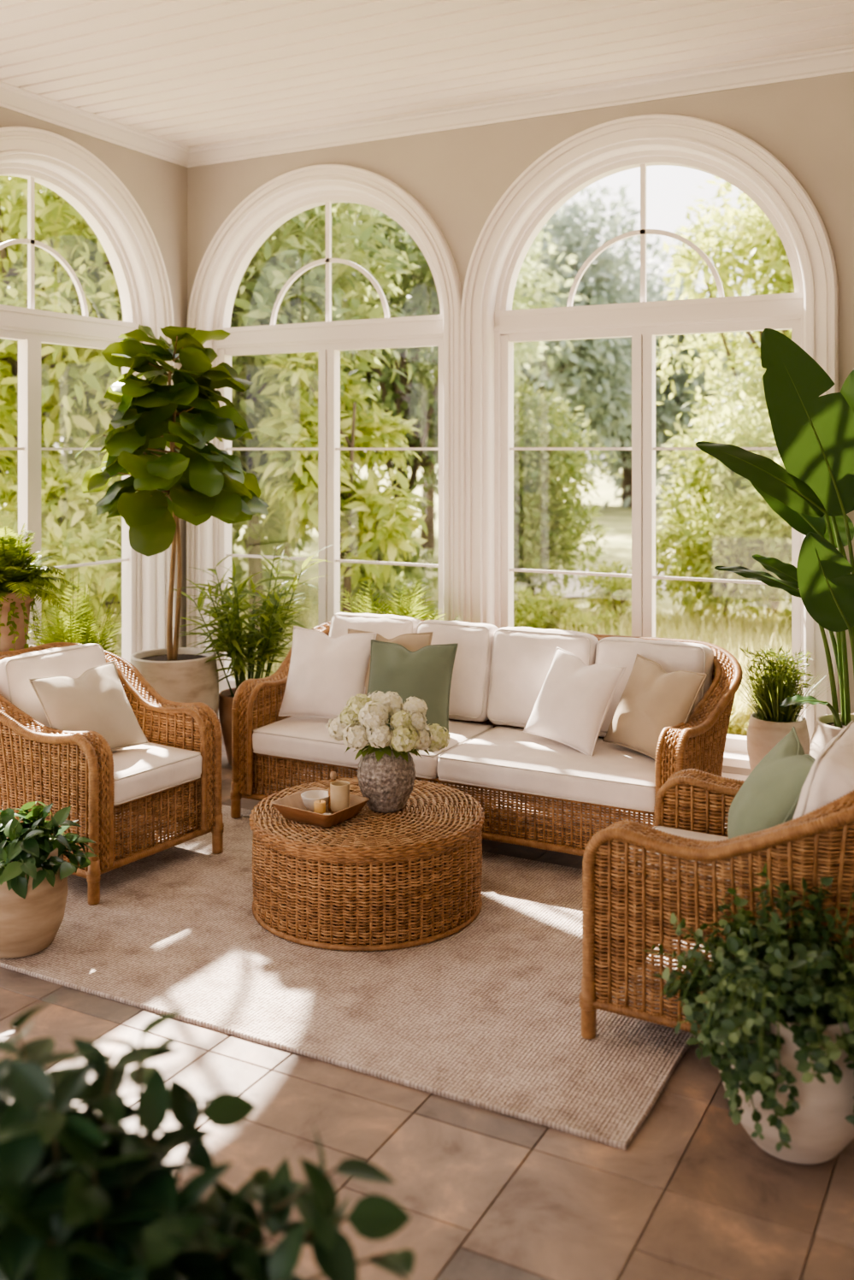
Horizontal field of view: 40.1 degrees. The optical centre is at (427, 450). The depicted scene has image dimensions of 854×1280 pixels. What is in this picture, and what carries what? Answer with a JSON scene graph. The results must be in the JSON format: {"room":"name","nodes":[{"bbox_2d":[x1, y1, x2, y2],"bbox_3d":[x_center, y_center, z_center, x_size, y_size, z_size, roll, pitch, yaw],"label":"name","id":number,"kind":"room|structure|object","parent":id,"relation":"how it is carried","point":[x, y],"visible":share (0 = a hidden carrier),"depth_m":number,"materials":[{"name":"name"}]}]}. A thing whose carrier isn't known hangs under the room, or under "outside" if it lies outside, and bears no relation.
{"room":"sunroom","nodes":[
{"label":"sunroom","id":0,"kind":"room"},
{"bbox_2d":[0,592,33,651],"bbox_3d":[-2.078,0.838,5.800,0.254,0.293,0.254,0,0,28],"label":"pot","id":1,"kind":"object","parent":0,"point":[14,614],"depth_m":5.71,"materials":[{"name":"ceramic"}]},
{"bbox_2d":[0,106,187,647],"bbox_3d":[-3.451,-0.125,4.421,0.220,3.850,7.554,0,0,28],"label":"wall","id":2,"kind":"structure","parent":0,"point":[158,186],"depth_m":7.49,"materials":[{"name":"beige paint"}]},
{"bbox_2d":[0,126,174,684],"bbox_3d":[-2.206,0.003,6.639,0.230,3.595,2.090,0,0,28],"label":"window","id":3,"kind":"structure","parent":2,"relation":"in","point":[51,160],"depth_m":6.98,"materials":[{"name":"white paint"}]},
{"bbox_2d":[0,81,189,167],"bbox_3d":[-3.299,-1.905,4.340,0.125,0.090,7.554,0,0,28],"label":"trim","id":4,"kind":"structure","parent":2,"relation":"attached to","point":[12,97],"depth_m":6.83,"materials":[{"name":"white paint"}]},
{"bbox_2d":[129,647,219,737],"bbox_3d":[-1.429,1.474,6.600,0.509,0.653,0.509,0,0,28],"label":"pot","id":5,"kind":"object","parent":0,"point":[180,675],"depth_m":6.42,"materials":[{"name":"ceramic"}]},
{"bbox_2d":[218,687,235,765],"bbox_3d":[-1.028,1.596,6.750,0.343,0.408,0.343,0,0,28],"label":"pot","id":6,"kind":"object","parent":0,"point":[227,696],"depth_m":6.64,"materials":[{"name":"ceramic"}]},
{"bbox_2d":[0,731,853,1279],"bbox_3d":[-0.435,1.857,2.813,6.615,0.114,7.554,0,0,28],"label":"floor","id":7,"kind":"structure","parent":0,"point":[486,1194],"depth_m":2.94,"materials":[{"name":"tile"}]},
{"bbox_2d":[28,570,123,654],"bbox_3d":[-1.905,1.222,6.231,0.513,1.156,0.532,0,0,-4],"label":"fern","id":8,"kind":"object","parent":7,"relation":"on","point":[84,634],"visible":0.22,"depth_m":6.20,"materials":[{"name":"plant"}]},
{"bbox_2d":[75,324,269,737],"bbox_3d":[-1.414,0.552,6.611,0.991,2.497,1.052,0,0,39],"label":"fiddle leaf fig","id":9,"kind":"object","parent":7,"relation":"on","point":[195,481],"visible":0.8,"depth_m":6.39,"materials":[{"name":"plant"}]},
{"bbox_2d":[0,996,414,1279],"bbox_3d":[-0.424,1.301,1.673,0.814,0.998,0.415,0,0,18],"label":"leafy shrub","id":10,"kind":"object","parent":7,"relation":"on","point":[84,1195],"visible":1,"depth_m":1.66,"materials":[{"name":"green plant"}]},
{"bbox_2d":[167,542,334,765],"bbox_3d":[-1.018,1.164,6.734,0.959,1.273,0.959,0,0,-10],"label":"palm","id":11,"kind":"object","parent":7,"relation":"on","point":[229,621],"visible":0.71,"depth_m":6.64,"materials":[{"name":"plant"}]},
{"bbox_2d":[0,799,711,1150],"bbox_3d":[-0.420,1.793,4.542,3.098,0.015,1.834,0,0,28],"label":"area rug","id":12,"kind":"object","parent":7,"relation":"on","point":[486,1014],"visible":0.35,"depth_m":3.92,"materials":[{"name":"beige carpet"}]},
{"bbox_2d":[0,801,100,958],"bbox_3d":[-1.487,1.521,4.254,0.583,0.531,0.555,0,0,28],"label":"plant","id":13,"kind":"object","parent":12,"relation":"on","point":[34,872],"visible":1,"depth_m":4.11,"materials":[{"name":"green plant"}]},
{"bbox_2d":[0,642,224,905],"bbox_3d":[-1.497,1.342,5.159,0.950,0.888,0.879,0,0,33],"label":"wicker armchair","id":14,"kind":"object","parent":12,"relation":"on","point":[45,764],"visible":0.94,"depth_m":4.93,"materials":[{"name":"wicker"}]},
{"bbox_2d":[0,642,105,750],"bbox_3d":[-1.681,1.108,5.279,0.224,0.434,0.573,-19,-10,32],"label":"cushion","id":15,"kind":"object","parent":14,"relation":"on","point":[72,661],"depth_m":5.15,"materials":[{"name":"beige fabric"}]},
{"bbox_2d":[28,660,148,750],"bbox_3d":[-1.456,1.130,5.062,0.256,0.360,0.442,0,0,41],"label":"throw pillow","id":16,"kind":"object","parent":14,"relation":"on","point":[97,700],"visible":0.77,"depth_m":5.02,"materials":[{"name":"fabric"}]},
{"bbox_2d":[19,742,202,803],"bbox_3d":[-1.383,1.377,5.085,0.654,0.152,0.522,0,0,33],"label":"seat cushion","id":17,"kind":"object","parent":14,"relation":"on","point":[150,769],"depth_m":4.95,"materials":[{"name":"beige fabric"}]},
{"bbox_2d":[248,777,484,951],"bbox_3d":[-0.234,1.599,4.620,0.926,0.378,0.925,0,0,-26],"label":"coffee table","id":18,"kind":"object","parent":12,"relation":"on","point":[409,876],"visible":0.76,"depth_m":4.26,"materials":[{"name":"wicker"}]},
{"bbox_2d":[271,786,369,827],"bbox_3d":[-0.409,1.377,4.500,0.294,0.066,0.264,0,0,34],"label":"serving tray","id":19,"kind":"object","parent":18,"relation":"on","point":[291,806],"visible":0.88,"depth_m":4.44,"materials":[{"name":"brown wood"}]},
{"bbox_2d":[300,790,329,811],"bbox_3d":[-0.432,1.369,4.559,0.118,0.060,0.118,0,0,28],"label":"bowl","id":20,"kind":"object","parent":19,"relation":"on","point":[309,798],"visible":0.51,"depth_m":4.58,"materials":[{"name":"beige ceramic"}]},
{"bbox_2d":[313,800,325,814],"bbox_3d":[-0.409,1.365,4.468,0.045,0.068,0.045,0,0,28],"label":"pillar candle","id":21,"kind":"object","parent":19,"relation":"on","point":[319,805],"visible":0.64,"depth_m":4.45,"materials":[{"name":"brown wax"}]},
{"bbox_2d":[328,771,336,811],"bbox_3d":[-0.364,1.323,4.552,0.042,0.152,0.042,0,0,28],"label":"bottle","id":22,"kind":"object","parent":19,"relation":"on","point":[333,775],"visible":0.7,"depth_m":4.54,"materials":[{"name":"clear glass"}]},
{"bbox_2d":[330,780,349,814],"bbox_3d":[-0.334,1.339,4.504,0.076,0.120,0.076,0,0,28],"label":"pillar candle","id":23,"kind":"object","parent":19,"relation":"on","point":[339,790],"visible":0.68,"depth_m":4.47,"materials":[{"name":"beige wax"}]},
{"bbox_2d":[357,743,415,812],"bbox_3d":[-0.161,1.288,4.620,0.232,0.244,0.232,0,0,28],"label":"flower vase","id":24,"kind":"object","parent":18,"relation":"on","point":[388,782],"visible":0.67,"depth_m":4.53,"materials":[{"name":"grey ceramic"}]},
{"bbox_2d":[325,714,353,751],"bbox_3d":[-0.295,1.148,4.642,0.211,0.204,0.111,0,0,-16],"label":"hydrangea","id":25,"kind":"object","parent":24,"relation":"in","point":[336,728],"visible":0.63,"depth_m":4.59,"materials":[{"name":"beige plant"}]},
{"bbox_2d":[338,705,359,727],"bbox_3d":[-0.270,1.128,4.617,0.166,0.242,0.104,0,0,28],"label":"hydrangea","id":26,"kind":"object","parent":24,"relation":"in","point":[348,717],"visible":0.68,"depth_m":4.60,"materials":[{"name":"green plant"}]},
{"bbox_2d":[342,720,371,760],"bbox_3d":[-0.261,1.152,4.576,0.126,0.195,0.153,0,0,28],"label":"hydrangea","id":27,"kind":"object","parent":24,"relation":"in","point":[356,738],"visible":0.95,"depth_m":4.53,"materials":[{"name":"beige plant"}]},
{"bbox_2d":[345,693,375,715],"bbox_3d":[-0.257,1.108,4.642,0.122,0.283,0.135,0,0,-36],"label":"hydrangea","id":28,"kind":"object","parent":24,"relation":"in","point":[357,703],"visible":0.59,"depth_m":4.62,"materials":[{"name":"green plant"}]},
{"bbox_2d":[358,699,389,752],"bbox_3d":[-0.203,1.111,4.565,0.117,0.275,0.127,0,0,28],"label":"hydrangea","id":29,"kind":"object","parent":24,"relation":"in","point":[375,715],"visible":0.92,"depth_m":4.53,"materials":[{"name":"beige plant"}]},
{"bbox_2d":[367,690,386,705],"bbox_3d":[-0.199,1.115,4.733,0.107,0.270,0.183,0,0,10],"label":"hydrangea","id":30,"kind":"object","parent":24,"relation":"in","point":[376,696],"visible":0.2,"depth_m":4.75,"materials":[{"name":"beige plant"}]},
{"bbox_2d":[365,721,393,761],"bbox_3d":[-0.182,1.149,4.541,0.117,0.200,0.111,0,0,-35],"label":"hydrangea","id":31,"kind":"object","parent":24,"relation":"in","point":[380,736],"visible":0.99,"depth_m":4.51,"materials":[{"name":"beige plant"}]},
{"bbox_2d":[377,690,405,746],"bbox_3d":[-0.146,1.105,4.668,0.123,0.288,0.121,0,0,28],"label":"hydrangea","id":32,"kind":"object","parent":24,"relation":"in","point":[392,702],"visible":0.67,"depth_m":4.63,"materials":[{"name":"beige plant"}]},
{"bbox_2d":[389,710,412,754],"bbox_3d":[-0.108,1.131,4.567,0.105,0.236,0.091,0,0,6],"label":"hydrangea","id":33,"kind":"object","parent":24,"relation":"in","point":[401,717],"visible":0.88,"depth_m":4.54,"materials":[{"name":"green plant"}]},
{"bbox_2d":[387,724,421,761],"bbox_3d":[-0.090,1.155,4.548,0.137,0.190,0.126,0,0,3],"label":"hydrangea","id":34,"kind":"object","parent":24,"relation":"in","point":[404,740],"visible":0.98,"depth_m":4.51,"materials":[{"name":"green plant"}]},
{"bbox_2d":[401,696,427,718],"bbox_3d":[-0.067,1.113,4.654,0.144,0.272,0.107,0,0,15],"label":"hydrangea","id":35,"kind":"object","parent":24,"relation":"in","point":[414,704],"visible":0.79,"depth_m":4.62,"materials":[{"name":"beige plant"}]},
{"bbox_2d":[407,710,427,752],"bbox_3d":[-0.067,1.135,4.612,0.151,0.229,0.096,0,0,28],"label":"hydrangea","id":36,"kind":"object","parent":24,"relation":"in","point":[418,722],"visible":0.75,"depth_m":4.57,"materials":[{"name":"beige plant"}]},
{"bbox_2d":[411,725,433,757],"bbox_3d":[-0.053,1.165,4.620,0.167,0.168,0.110,0,0,28],"label":"hydrangea","id":37,"kind":"object","parent":24,"relation":"in","point":[423,745],"visible":0.59,"depth_m":4.58,"materials":[{"name":"beige plant"}]},
{"bbox_2d":[423,723,450,755],"bbox_3d":[-0.021,1.168,4.668,0.230,0.163,0.122,0,0,6],"label":"hydrangea","id":38,"kind":"object","parent":24,"relation":"in","point":[441,737],"visible":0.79,"depth_m":4.63,"materials":[{"name":"green plant"}]},
{"bbox_2d":[230,612,743,860],"bbox_3d":[0.252,1.322,5.595,2.384,0.928,0.970,0,0,28],"label":"wicker sofa","id":39,"kind":"object","parent":12,"relation":"on","point":[499,674],"visible":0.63,"depth_m":5.40,"materials":[{"name":"wicker"}]},
{"bbox_2d":[278,625,377,719],"bbox_3d":[-0.500,1.116,5.826,0.457,0.443,0.212,0,0,22],"label":"throw pillow","id":40,"kind":"object","parent":39,"relation":"on","point":[325,671],"visible":0.88,"depth_m":5.78,"materials":[{"name":"white fabric"}]},
{"bbox_2d":[252,716,493,777],"bbox_3d":[-0.258,1.406,5.712,1.011,0.153,0.673,0,0,28],"label":"seat cushion","id":41,"kind":"object","parent":39,"relation":"on","point":[305,740],"depth_m":5.55,"materials":[{"name":"beige fabric"}]},
{"bbox_2d":[329,612,421,639],"bbox_3d":[-0.285,1.108,6.149,0.533,0.500,0.228,0,-15,28],"label":"cushion","id":42,"kind":"object","parent":39,"relation":"on","point":[389,627],"depth_m":6.11,"materials":[{"name":"beige fabric"}]},
{"bbox_2d":[348,628,433,695],"bbox_3d":[-0.208,1.115,5.786,0.474,0.444,0.167,0,0,22],"label":"throw pillow","id":43,"kind":"object","parent":39,"relation":"on","point":[413,642],"visible":0.18,"depth_m":5.78,"materials":[{"name":"beige fabric"}]},
{"bbox_2d":[366,639,458,731],"bbox_3d":[-0.090,1.128,5.583,0.455,0.420,0.205,0,0,19],"label":"throw pillow","id":44,"kind":"object","parent":39,"relation":"on","point":[425,674],"visible":0.7,"depth_m":5.54,"materials":[{"name":"green fabric"}]},
{"bbox_2d":[417,619,498,721],"bbox_3d":[0.138,1.107,5.913,0.443,0.489,0.224,0,-13,28],"label":"cushion","id":45,"kind":"object","parent":39,"relation":"on","point":[471,684],"depth_m":5.78,"materials":[{"name":"beige fabric"}]},
{"bbox_2d":[487,626,598,727],"bbox_3d":[0.563,1.108,5.680,0.533,0.488,0.228,0,-11,28],"label":"cushion","id":46,"kind":"object","parent":39,"relation":"on","point":[520,659],"depth_m":5.64,"materials":[{"name":"beige fabric"}]},
{"bbox_2d":[436,726,655,810],"bbox_3d":[0.635,1.407,5.236,1.012,0.153,0.673,0,0,28],"label":"seat cushion","id":47,"kind":"object","parent":39,"relation":"on","point":[509,760],"depth_m":5.03,"materials":[{"name":"beige fabric"}]},
{"bbox_2d":[523,647,626,756],"bbox_3d":[0.658,1.132,5.306,0.233,0.413,0.445,0,0,-41],"label":"throw pillow","id":48,"kind":"object","parent":39,"relation":"on","point":[573,702],"visible":1,"depth_m":5.23,"materials":[{"name":"white fabric"}]},
{"bbox_2d":[602,654,707,759],"bbox_3d":[0.993,1.136,5.149,0.222,0.405,0.459,0,0,-33],"label":"throw pillow","id":49,"kind":"object","parent":39,"relation":"on","point":[652,699],"visible":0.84,"depth_m":5.08,"materials":[{"name":"beige fabric"}]},
{"bbox_2d":[596,637,713,737],"bbox_3d":[1.041,1.116,5.433,0.550,0.479,0.220,0,-14,28],"label":"cushion","id":50,"kind":"object","parent":39,"relation":"on","point":[672,656],"depth_m":5.39,"materials":[{"name":"beige fabric"}]},
{"bbox_2d":[578,720,853,1039],"bbox_3d":[1.063,1.327,3.673,0.950,0.918,0.920,0,0,30],"label":"wicker armchair","id":51,"kind":"object","parent":12,"relation":"on","point":[681,868],"visible":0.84,"depth_m":3.46,"materials":[{"name":"wicker"}]},
{"bbox_2d":[615,826,785,919],"bbox_3d":[0.946,1.377,3.741,0.655,0.152,0.563,0,0,30],"label":"seat cushion","id":52,"kind":"object","parent":51,"relation":"on","point":[688,832],"depth_m":3.93,"materials":[{"name":"beige fabric"}]},
{"bbox_2d":[727,726,815,889],"bbox_3d":[1.071,1.109,3.659,0.253,0.396,0.452,0,0,10],"label":"throw pillow","id":53,"kind":"object","parent":51,"relation":"on","point":[769,796],"visible":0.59,"depth_m":3.55,"materials":[{"name":"green fabric"}]},
{"bbox_2d":[784,722,853,896],"bbox_3d":[1.254,1.092,3.564,0.224,0.463,0.612,17,8,29],"label":"cushion","id":54,"kind":"object","parent":51,"relation":"on","point":[830,778],"depth_m":3.31,"materials":[{"name":"beige fabric"}]},
{"bbox_2d":[339,576,461,620],"bbox_3d":[-0.210,1.245,6.482,0.744,1.110,0.654,0,0,28],"label":"potted palm","id":55,"kind":"object","parent":7,"relation":"on","point":[415,613],"visible":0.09,"depth_m":6.54,"materials":[{"name":"plant"}]},
{"bbox_2d":[642,862,853,1164],"bbox_3d":[0.893,1.452,2.979,0.788,0.697,0.580,0,0,25],"label":"trailing plant","id":56,"kind":"object","parent":7,"relation":"on","point":[780,1037],"visible":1,"depth_m":2.88,"materials":[{"name":"green plant"}]},
{"bbox_2d":[696,328,853,759],"bbox_3d":[1.738,0.636,5.171,1.279,2.328,0.579,0,0,-17],"label":"potted plant","id":57,"kind":"object","parent":7,"relation":"on","point":[814,434],"visible":0.91,"depth_m":5.08,"materials":[{"name":"green plant"}]},
{"bbox_2d":[808,713,853,759],"bbox_3d":[1.894,1.496,5.150,0.408,0.608,0.408,0,0,28],"label":"pot","id":58,"kind":"object","parent":57,"relation":"on","point":[826,728],"depth_m":5.13,"materials":[{"name":"ceramic"}]},
{"bbox_2d":[737,638,837,772],"bbox_3d":[1.687,1.352,5.584,0.582,0.896,0.595,0,0,3],"label":"potted grass","id":59,"kind":"object","parent":7,"relation":"on","point":[769,724],"depth_m":5.52,"materials":[{"name":"plant"}]},
{"bbox_2d":[746,712,809,772],"bbox_3d":[1.679,1.536,5.600,0.290,0.528,0.290,0,0,28],"label":"pot","id":60,"kind":"object","parent":59,"relation":"on","point":[764,733],"depth_m":5.51,"materials":[{"name":"ceramic"}]},
{"bbox_3d":[-2.078,1.392,5.800,0.310,0.816,0.310,0,0,28],"label":"plant stand","id":61,"kind":"object","parent":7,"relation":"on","visible":0},
{"bbox_2d":[0,523,78,651],"bbox_3d":[-2.116,0.673,5.777,0.720,0.639,0.761,0,0,-32],"label":"potted fern","id":62,"kind":"object","parent":61,"relation":"on","point":[20,583],"visible":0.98,"depth_m":5.72,"materials":[{"name":"green plant"}]},
{"bbox_2d":[0,0,853,147],"bbox_3d":[-0.437,-2.027,2.810,6.615,0.155,7.560,0,0,28],"label":"ceiling","id":63,"kind":"structure","parent":0,"point":[190,73],"depth_m":5.67,"materials":[{"name":"paint"}]},
{"bbox_2d":[187,71,853,775],"bbox_3d":[1.297,-0.125,6.294,6.835,3.850,0.220,0,0,28],"label":"wall","id":64,"kind":"structure","parent":0,"point":[459,176],"depth_m":6.56,"materials":[{"name":"beige paint"}]},
{"bbox_2d":[186,164,462,694],"bbox_3d":[-0.642,0.025,7.266,2.000,3.550,0.230,0,0,28],"label":"window","id":65,"kind":"structure","parent":64,"relation":"in","point":[222,267],"depth_m":7.29,"materials":[{"name":"white paint"}]},
{"bbox_2d":[218,709,749,781],"bbox_3d":[1.408,1.730,6.099,6.455,0.140,0.020,0,0,28],"label":"baseboard","id":66,"kind":"structure","parent":64,"relation":"attached to","point":[738,776],"depth_m":6.01,"materials":[{"name":"white paint"}]},
{"bbox_2d":[188,44,853,167],"bbox_3d":[1.313,-1.905,6.090,6.615,0.090,0.125,0,0,28],"label":"trim","id":67,"kind":"structure","parent":64,"relation":"attached to","point":[839,60],"depth_m":6.44,"materials":[{"name":"white paint"}]},
{"bbox_2d":[460,113,838,768],"bbox_3d":[1.150,0.010,6.310,2.060,3.580,0.230,0,0,28],"label":"window","id":68,"kind":"structure","parent":64,"relation":"in","point":[490,327],"depth_m":6.35,"materials":[{"name":"white paint"}]},
{"label":"outside","id":69,"kind":"structure","parent":0,"visible":0},
{"bbox_2d":[513,565,686,601],"bbox_3d":[2.667,1.996,18.005,5.840,0.013,2.883,0,0,-28],"label":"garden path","id":70,"kind":"structure","parent":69,"point":[577,592],"depth_m":17.27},
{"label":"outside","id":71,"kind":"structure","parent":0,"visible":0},
{"bbox_2d":[0,465,791,736],"bbox_3d":[12.057,1.805,33.236,130.000,0.490,150.000,0,0,28],"label":"lawn","id":72,"kind":"structure","parent":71,"point":[619,545],"depth_m":23.28,"materials":[{"name":"green plant"}]},
{"bbox_2d":[0,450,121,647],"bbox_3d":[-2.928,1.023,10.178,2.278,2.095,2.170,0,0,28],"label":"shrub","id":73,"kind":"object","parent":72,"relation":"on","point":[75,537],"visible":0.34,"depth_m":9.79,"materials":[{"name":"green plant"}]},
{"bbox_2d":[0,175,263,627],"bbox_3d":[-3.558,-1.492,13.565,4.475,7.126,4.360,0,0,17],"label":"broadleaf tree","id":74,"kind":"object","parent":72,"relation":"on","point":[73,300],"visible":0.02,"depth_m":12.28,"materials":[{"name":"green plant"}]},
{"bbox_2d":[0,175,271,588],"bbox_3d":[-3.858,-0.895,11.397,4.448,5.931,4.370,0,0,28],"label":"broadleaf tree","id":75,"kind":"object","parent":72,"relation":"on","point":[56,227],"visible":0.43,"depth_m":10.82,"materials":[{"name":"green plant"}]},
{"bbox_2d":[104,265,353,579],"bbox_3d":[-3.051,-0.557,16.971,4.343,5.257,3.997,0,0,-1],"label":"tree","id":76,"kind":"object","parent":72,"relation":"on","point":[232,529],"visible":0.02,"depth_m":17.63,"materials":[{"name":"green plant"}]},
{"bbox_2d":[82,202,418,637],"bbox_3d":[-1.961,-1.149,12.244,3.232,6.442,4.102,0,0,-25],"label":"broadleaf tree","id":77,"kind":"object","parent":72,"relation":"on","point":[255,300],"visible":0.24,"depth_m":11.53,"materials":[{"name":"green plant"}]},
{"bbox_2d":[41,576,572,679],"bbox_3d":[-3.263,1.900,13.496,10.697,0.300,9.364,0,0,1],"label":"tufts","id":78,"kind":"object","parent":72,"relation":"on","point":[305,617],"visible":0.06,"depth_m":14.82,"materials":[{"name":"green plant"}]},
{"bbox_2d":[247,215,427,556],"bbox_3d":[-2.783,-2.393,22.282,6.061,8.927,6.354,0,0,-20],"label":"tree","id":79,"kind":"object","parent":72,"relation":"on","point":[286,551],"visible":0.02,"depth_m":21.89,"materials":[{"name":"green plant"}]},
{"bbox_2d":[249,350,432,613],"bbox_3d":[-0.746,0.501,10.920,1.654,3.139,1.810,0,0,28],"label":"broadleaf tree","id":80,"kind":"object","parent":72,"relation":"on","point":[297,471],"visible":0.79,"depth_m":10.72,"materials":[{"name":"green plant"}]},
{"bbox_2d":[337,218,437,480],"bbox_3d":[-2.283,-2.872,30.087,6.856,9.889,7.243,0,0,28],"label":"tree","id":81,"kind":"object","parent":72,"relation":"on","point":[375,465],"visible":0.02,"depth_m":29.01,"materials":[{"name":"green plant"}]},
{"bbox_2d":[339,509,438,610],"bbox_3d":[-0.558,1.317,15.135,1.360,1.506,1.733,0,0,28],"label":"shrub","id":82,"kind":"object","parent":72,"relation":"on","point":[378,556],"visible":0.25,"depth_m":14.94,"materials":[{"name":"green plant"}]},
{"bbox_2d":[386,566,438,619],"bbox_3d":[-0.004,1.687,12.933,1.040,0.801,0.862,0,0,9],"label":"shrub","id":83,"kind":"object","parent":72,"relation":"on","point":[410,581],"visible":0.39,"depth_m":12.87,"materials":[{"name":"green plant"}]},
{"bbox_2d":[297,204,529,599],"bbox_3d":[-0.434,-0.951,16.054,3.754,6.044,3.986,0,0,28],"label":"shade tree","id":84,"kind":"object","parent":72,"relation":"on","point":[398,397],"visible":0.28,"depth_m":15.60,"materials":[{"name":"green plant"}]},
{"bbox_2d":[336,217,589,548],"bbox_3d":[0.063,-2.053,24.108,6.319,8.249,5.076,0,0,-9],"label":"tree","id":85,"kind":"object","parent":72,"relation":"on","point":[522,349],"visible":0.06,"depth_m":23.85,"materials":[{"name":"green plant"}]},
{"bbox_2d":[436,382,623,607],"bbox_3d":[1.365,0.584,15.144,2.256,2.974,1.920,0,0,-39],"label":"rounded bush","id":86,"kind":"object","parent":72,"relation":"on","point":[540,510],"visible":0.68,"depth_m":14.82,"materials":[{"name":"green plant"}]},
{"bbox_2d":[513,583,552,629],"bbox_3d":[0.851,1.736,12.013,0.897,0.768,0.748,0,0,28],"label":"shrub","id":87,"kind":"object","parent":72,"relation":"on","point":[519,620],"visible":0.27,"depth_m":11.89,"materials":[{"name":"green plant"}]},
{"bbox_2d":[431,182,661,479],"bbox_3d":[3.602,-3.330,35.825,7.196,10.805,7.755,0,0,18],"label":"tree","id":88,"kind":"object","parent":72,"relation":"on","point":[575,375],"visible":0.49,"depth_m":34.04,"materials":[{"name":"green plant"}]},
{"bbox_2d":[513,583,583,629],"bbox_3d":[1.298,1.751,12.432,0.840,0.639,0.868,0,0,-4],"label":"shrub","id":89,"kind":"object","parent":72,"relation":"on","point":[550,598],"visible":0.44,"depth_m":12.20,"materials":[{"name":"green plant"}]},
{"bbox_2d":[559,608,625,635],"bbox_3d":[1.641,1.835,11.606,0.744,0.524,0.691,0,0,28],"label":"shrub","id":90,"kind":"object","parent":72,"relation":"on","point":[586,617],"visible":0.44,"depth_m":11.55,"materials":[{"name":"green plant"}]},
{"bbox_2d":[577,559,666,622],"bbox_3d":[2.100,1.624,12.788,0.896,0.893,0.937,0,0,-37],"label":"shrub","id":91,"kind":"object","parent":72,"relation":"on","point":[610,587],"visible":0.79,"depth_m":12.72,"materials":[{"name":"green plant"}]},
{"bbox_2d":[535,230,751,508],"bbox_3d":[6.858,-2.517,39.824,7.385,9.939,7.757,0,0,-11],"label":"tree","id":92,"kind":"object","parent":72,"relation":"on","point":[668,411],"visible":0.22,"depth_m":38.39,"materials":[{"name":"green plant"}]},
{"bbox_2d":[548,593,791,736],"bbox_3d":[2.652,1.778,10.624,3.604,0.545,5.713,0,0,10],"label":"meadow grass","id":93,"kind":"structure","parent":72,"relation":"on","point":[730,636],"depth_m":11.31,"materials":[{"name":"green plant"}]},
{"bbox_2d":[596,290,760,492],"bbox_3d":[10.286,-2.104,43.944,8.402,8.350,8.215,0,0,-39],"label":"tree","id":94,"kind":"object","parent":72,"relation":"on","point":[708,295],"visible":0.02,"depth_m":42.26,"materials":[{"name":"green plant"}]},
{"bbox_2d":[655,390,791,627],"bbox_3d":[3.199,0.711,12.503,1.869,2.718,2.031,0,0,-19],"label":"rounded bush","id":95,"kind":"object","parent":72,"relation":"on","point":[706,542],"visible":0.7,"depth_m":12.27,"materials":[{"name":"green plant"}]},
{"bbox_2d":[655,175,794,619],"bbox_3d":[4.257,-0.890,13.959,3.030,5.923,2.928,0,0,-21],"label":"broadleaf tree","id":96,"kind":"object","parent":72,"relation":"on","point":[753,227],"visible":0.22,"depth_m":13.79,"materials":[{"name":"green plant"}]},
{"bbox_2d":[706,243,790,411],"bbox_3d":[11.745,-2.780,33.895,7.379,9.703,6.741,0,0,28],"label":"tree","id":97,"kind":"object","parent":72,"relation":"on","point":[747,291],"visible":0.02,"depth_m":34.51,"materials":[{"name":"green plant"}]},
{"bbox_2d":[725,409,791,629],"bbox_3d":[4.153,0.720,11.936,1.965,2.890,1.989,0,0,28],"label":"rounded bush","id":98,"kind":"object","parent":72,"relation":"on","point":[785,556],"visible":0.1,"depth_m":11.71,"materials":[{"name":"green plant"}]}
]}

